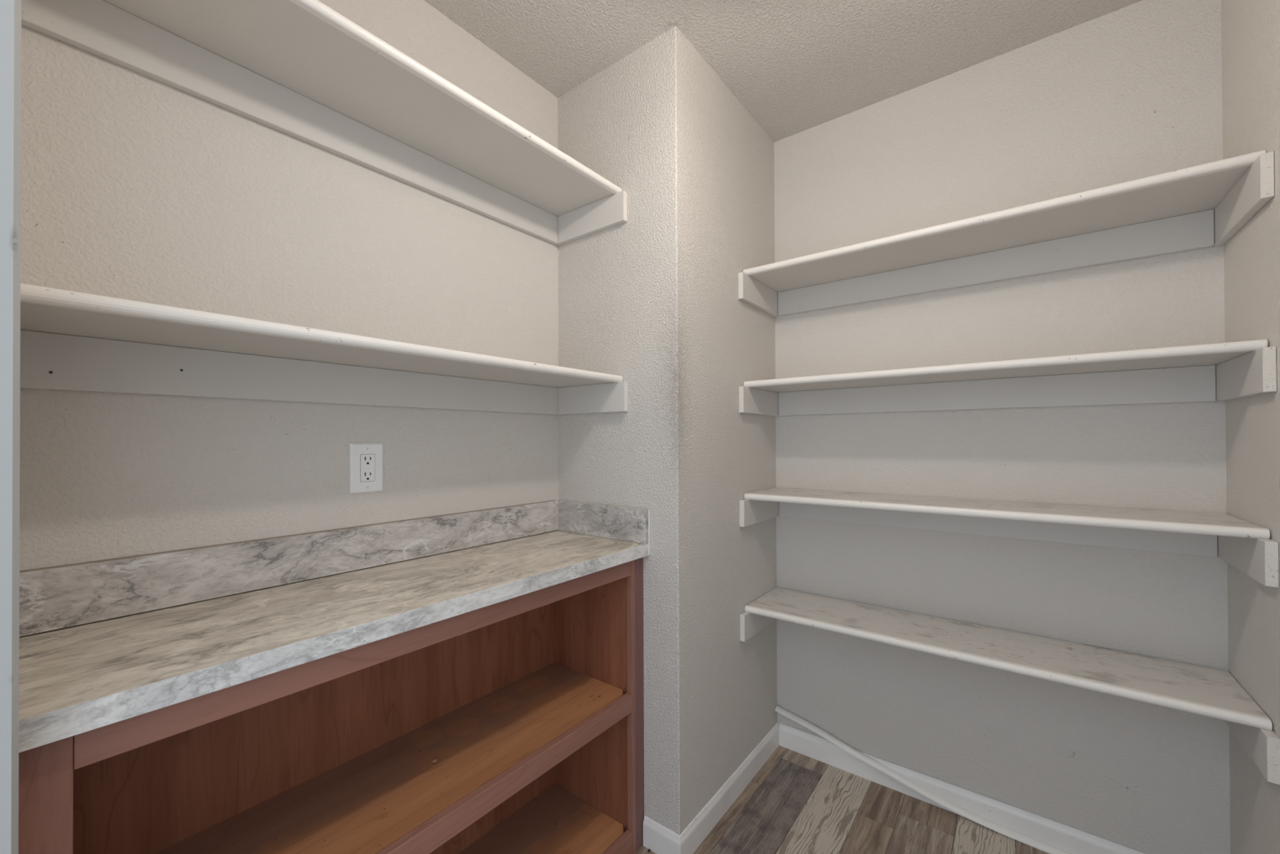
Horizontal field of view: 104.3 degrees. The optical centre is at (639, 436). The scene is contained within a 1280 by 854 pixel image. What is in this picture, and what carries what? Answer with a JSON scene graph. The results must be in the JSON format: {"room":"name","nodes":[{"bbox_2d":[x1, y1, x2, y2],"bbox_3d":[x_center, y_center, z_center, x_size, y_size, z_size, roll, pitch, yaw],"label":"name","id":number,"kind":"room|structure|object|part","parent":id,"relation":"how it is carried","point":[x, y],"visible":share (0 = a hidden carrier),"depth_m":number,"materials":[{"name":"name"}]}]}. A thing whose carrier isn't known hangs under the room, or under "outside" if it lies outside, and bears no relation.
{"room":"food storage area","nodes":[
{"label":"food storage area","id":0,"kind":"room"},
{"bbox_2d":[19,0,559,570],"bbox_3d":[-0.696,0.030,1.312,0.110,2.459,1.197,0,0,38],"label":"wall","id":1,"kind":"structure","parent":0,"point":[135,186],"depth_m":1.06,"materials":[{"name":"paint"}]},
{"bbox_2d":[19,500,558,636],"bbox_3d":[-0.649,0.272,1.264,0.018,0.101,1.177,0,0,38],"label":"backsplash","id":2,"kind":"structure","parent":1,"relation":"attached to","point":[53,598],"depth_m":1.02,"materials":[{"name":"stone"}]},
{"bbox_2d":[21,0,626,245],"bbox_3d":[-0.530,-0.732,1.187,0.315,0.114,1.196,0,0,38],"label":"wall shelf","id":3,"kind":"object","parent":1,"relation":"attached to","point":[304,70],"visible":0.94,"depth_m":1.09,"materials":[{"name":"paint"}]},
{"bbox_2d":[20,283,627,414],"bbox_3d":[-0.527,-0.136,1.183,0.315,0.114,1.196,0,0,38],"label":"wall shelf","id":4,"kind":"object","parent":1,"relation":"attached to","point":[70,340],"visible":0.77,"depth_m":0.98,"materials":[{"name":"paint"}]},
{"bbox_2d":[349,443,382,493],"bbox_3d":[-0.678,0.078,1.238,0.007,0.122,0.079,0,0,38],"label":"wall outlet","id":5,"kind":"object","parent":1,"relation":"attached to","point":[366,460],"visible":1,"depth_m":1.23,"materials":[{"name":"plastic"}]},
{"bbox_2d":[360,453,374,481],"bbox_3d":[-0.677,0.078,1.236,0.003,0.066,0.033,0,0,38],"label":"receptacle","id":6,"kind":"object","parent":5,"relation":"attached to","point":[367,460],"depth_m":1.24,"materials":[{"name":"plastic"}]},
{"bbox_2d":[557,26,777,834],"bbox_3d":[0.089,0.031,1.921,0.610,2.459,0.724,0,0,38],"label":"wall pier","id":7,"kind":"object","parent":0,"point":[650,300],"visible":0.83,"depth_m":1.58,"materials":[{"name":"paint"}]},
{"bbox_2d":[643,721,779,853],"bbox_3d":[0.287,1.196,1.756,0.136,0.085,0.735,0,0,38],"label":"baseboard","id":8,"kind":"structure","parent":7,"relation":"attached to","point":[657,837],"depth_m":1.57,"materials":[{"name":"paint"}]},
{"bbox_2d":[423,0,1142,142],"bbox_3d":[0.241,-1.255,1.051,1.931,0.100,2.141,0,0,38],"label":"ceiling","id":9,"kind":"structure","parent":0,"point":[795,66],"depth_m":1.50,"materials":[{"name":"paint"}]},
{"bbox_2d":[634,745,1049,853],"bbox_3d":[0.018,1.283,0.660,1.841,0.100,2.841,0,0,38],"label":"floor","id":10,"kind":"structure","parent":0,"point":[797,802],"depth_m":1.59,"materials":[{"name":"brown wood"}]},
{"bbox_2d":[18,557,644,853],"bbox_3d":[-0.489,0.799,1.150,0.347,0.878,1.195,0,0,38],"label":"base cabinet","id":11,"kind":"object","parent":10,"relation":"on","point":[529,707],"visible":0.66,"depth_m":1.13,"materials":[{"name":"brown wood"}]},
{"bbox_3d":[-0.635,0.800,1.239,0.006,0.878,1.156,0,0,38],"label":"panel","id":12,"kind":"part","parent":11,"relation":"part of","materials":[{"name":"brown wood"}]},
{"bbox_2d":[18,499,649,752],"bbox_3d":[-0.492,0.289,1.155,0.399,0.142,1.196,0,0,38],"label":"countertop","id":13,"kind":"structure","parent":11,"relation":"on","point":[103,642],"depth_m":0.93,"materials":[{"name":"stone"}]},
{"bbox_3d":[-0.366,0.384,1.046,0.019,0.050,1.091,0,0,38],"label":"rail","id":14,"kind":"part","parent":11,"relation":"part of","materials":[{"name":"brown wood"}]},
{"bbox_2d":[155,662,622,853],"bbox_3d":[-0.506,0.770,1.139,0.320,0.018,1.123,0,0,38],"label":"shelf","id":15,"kind":"object","parent":11,"relation":"attached to","point":[372,798],"depth_m":1.12,"materials":[{"name":"brown wood"}]},
{"bbox_3d":[-0.365,0.787,1.044,0.020,0.052,1.091,0,0,38],"label":"rail","id":16,"kind":"part","parent":11,"relation":"part of","materials":[{"name":"brown wood"}]},
{"bbox_3d":[-0.504,1.176,1.137,0.320,0.018,1.123,0,0,38],"label":"panel","id":17,"kind":"part","parent":11,"relation":"part of","materials":[{"name":"brown wood"}]},
{"bbox_3d":[-0.158,0.801,1.591,0.320,0.878,0.016,0,0,38],"label":"panel","id":18,"kind":"part","parent":11,"relation":"part of","materials":[{"name":"brown wood"}]},
{"bbox_3d":[-0.363,1.201,1.041,0.019,0.071,1.091,0,0,38],"label":"rail","id":19,"kind":"part","parent":11,"relation":"part of","materials":[{"name":"brown wood"}]},
{"bbox_2d":[773,0,1230,853],"bbox_3d":[1.021,0.026,1.728,1.320,2.459,0.110,0,0,38],"label":"wall","id":20,"kind":"structure","parent":0,"point":[1134,91],"depth_m":1.53,"materials":[{"name":"paint"}]},
{"bbox_2d":[774,705,1071,853],"bbox_3d":[1.015,1.156,1.633,1.188,0.157,0.017,0,0,38],"label":"trim","id":21,"kind":"structure","parent":20,"relation":"attached to","point":[1023,838],"depth_m":1.67,"materials":[{"name":"paint"}]},
{"bbox_2d":[778,723,1146,853],"bbox_3d":[1.036,1.192,1.635,1.198,0.085,0.011,0,0,38],"label":"baseboard","id":22,"kind":"structure","parent":20,"relation":"attached to","point":[1065,837],"depth_m":1.62,"materials":[{"name":"paint"}]},
{"bbox_2d":[737,150,1274,316],"bbox_3d":[0.927,-0.547,1.523,1.209,0.114,0.331,0,0,38],"label":"wall shelf","id":23,"kind":"object","parent":20,"relation":"attached to","point":[1203,206],"visible":1,"depth_m":1.43,"materials":[{"name":"paint"}]},
{"bbox_2d":[738,339,1276,416],"bbox_3d":[0.929,-0.145,1.521,1.209,0.114,0.331,0,0,38],"label":"wall shelf","id":24,"kind":"object","parent":20,"relation":"attached to","point":[1228,371],"visible":1,"depth_m":1.44,"materials":[{"name":"paint"}]},
{"bbox_2d":[739,487,1279,587],"bbox_3d":[0.930,0.257,1.518,1.209,0.114,0.331,0,0,38],"label":"wall shelf","id":25,"kind":"object","parent":20,"relation":"attached to","point":[1246,546],"visible":1,"depth_m":1.41,"materials":[{"name":"paint"}]},
{"bbox_2d":[739,586,1279,784],"bbox_3d":[0.932,0.660,1.516,1.209,0.114,0.331,0,0,38],"label":"wall shelf","id":26,"kind":"object","parent":20,"relation":"attached to","point":[1213,692],"visible":1,"depth_m":1.35,"materials":[{"name":"paint"}]},
{"bbox_2d":[1221,0,1279,853],"bbox_3d":[0.967,0.019,0.487,0.110,2.459,2.141,0,0,38],"label":"wall","id":27,"kind":"structure","parent":0,"point":[1251,28],"depth_m":1.13,"materials":[{"name":"paint"}]},
{"bbox_3d":[-0.417,0.023,0.272,1.821,2.459,0.110,0,0,38],"label":"wall","id":28,"kind":"structure","parent":0,"visible":0},
{"bbox_2d":[0,0,21,853],"bbox_3d":[-0.202,0.138,0.096,1.345,2.185,0.126,0,0,38],"label":"door frame","id":29,"kind":"structure","parent":28,"relation":"in","point":[10,10],"depth_m":0.51,"materials":[{"name":"paint"}]}
]}

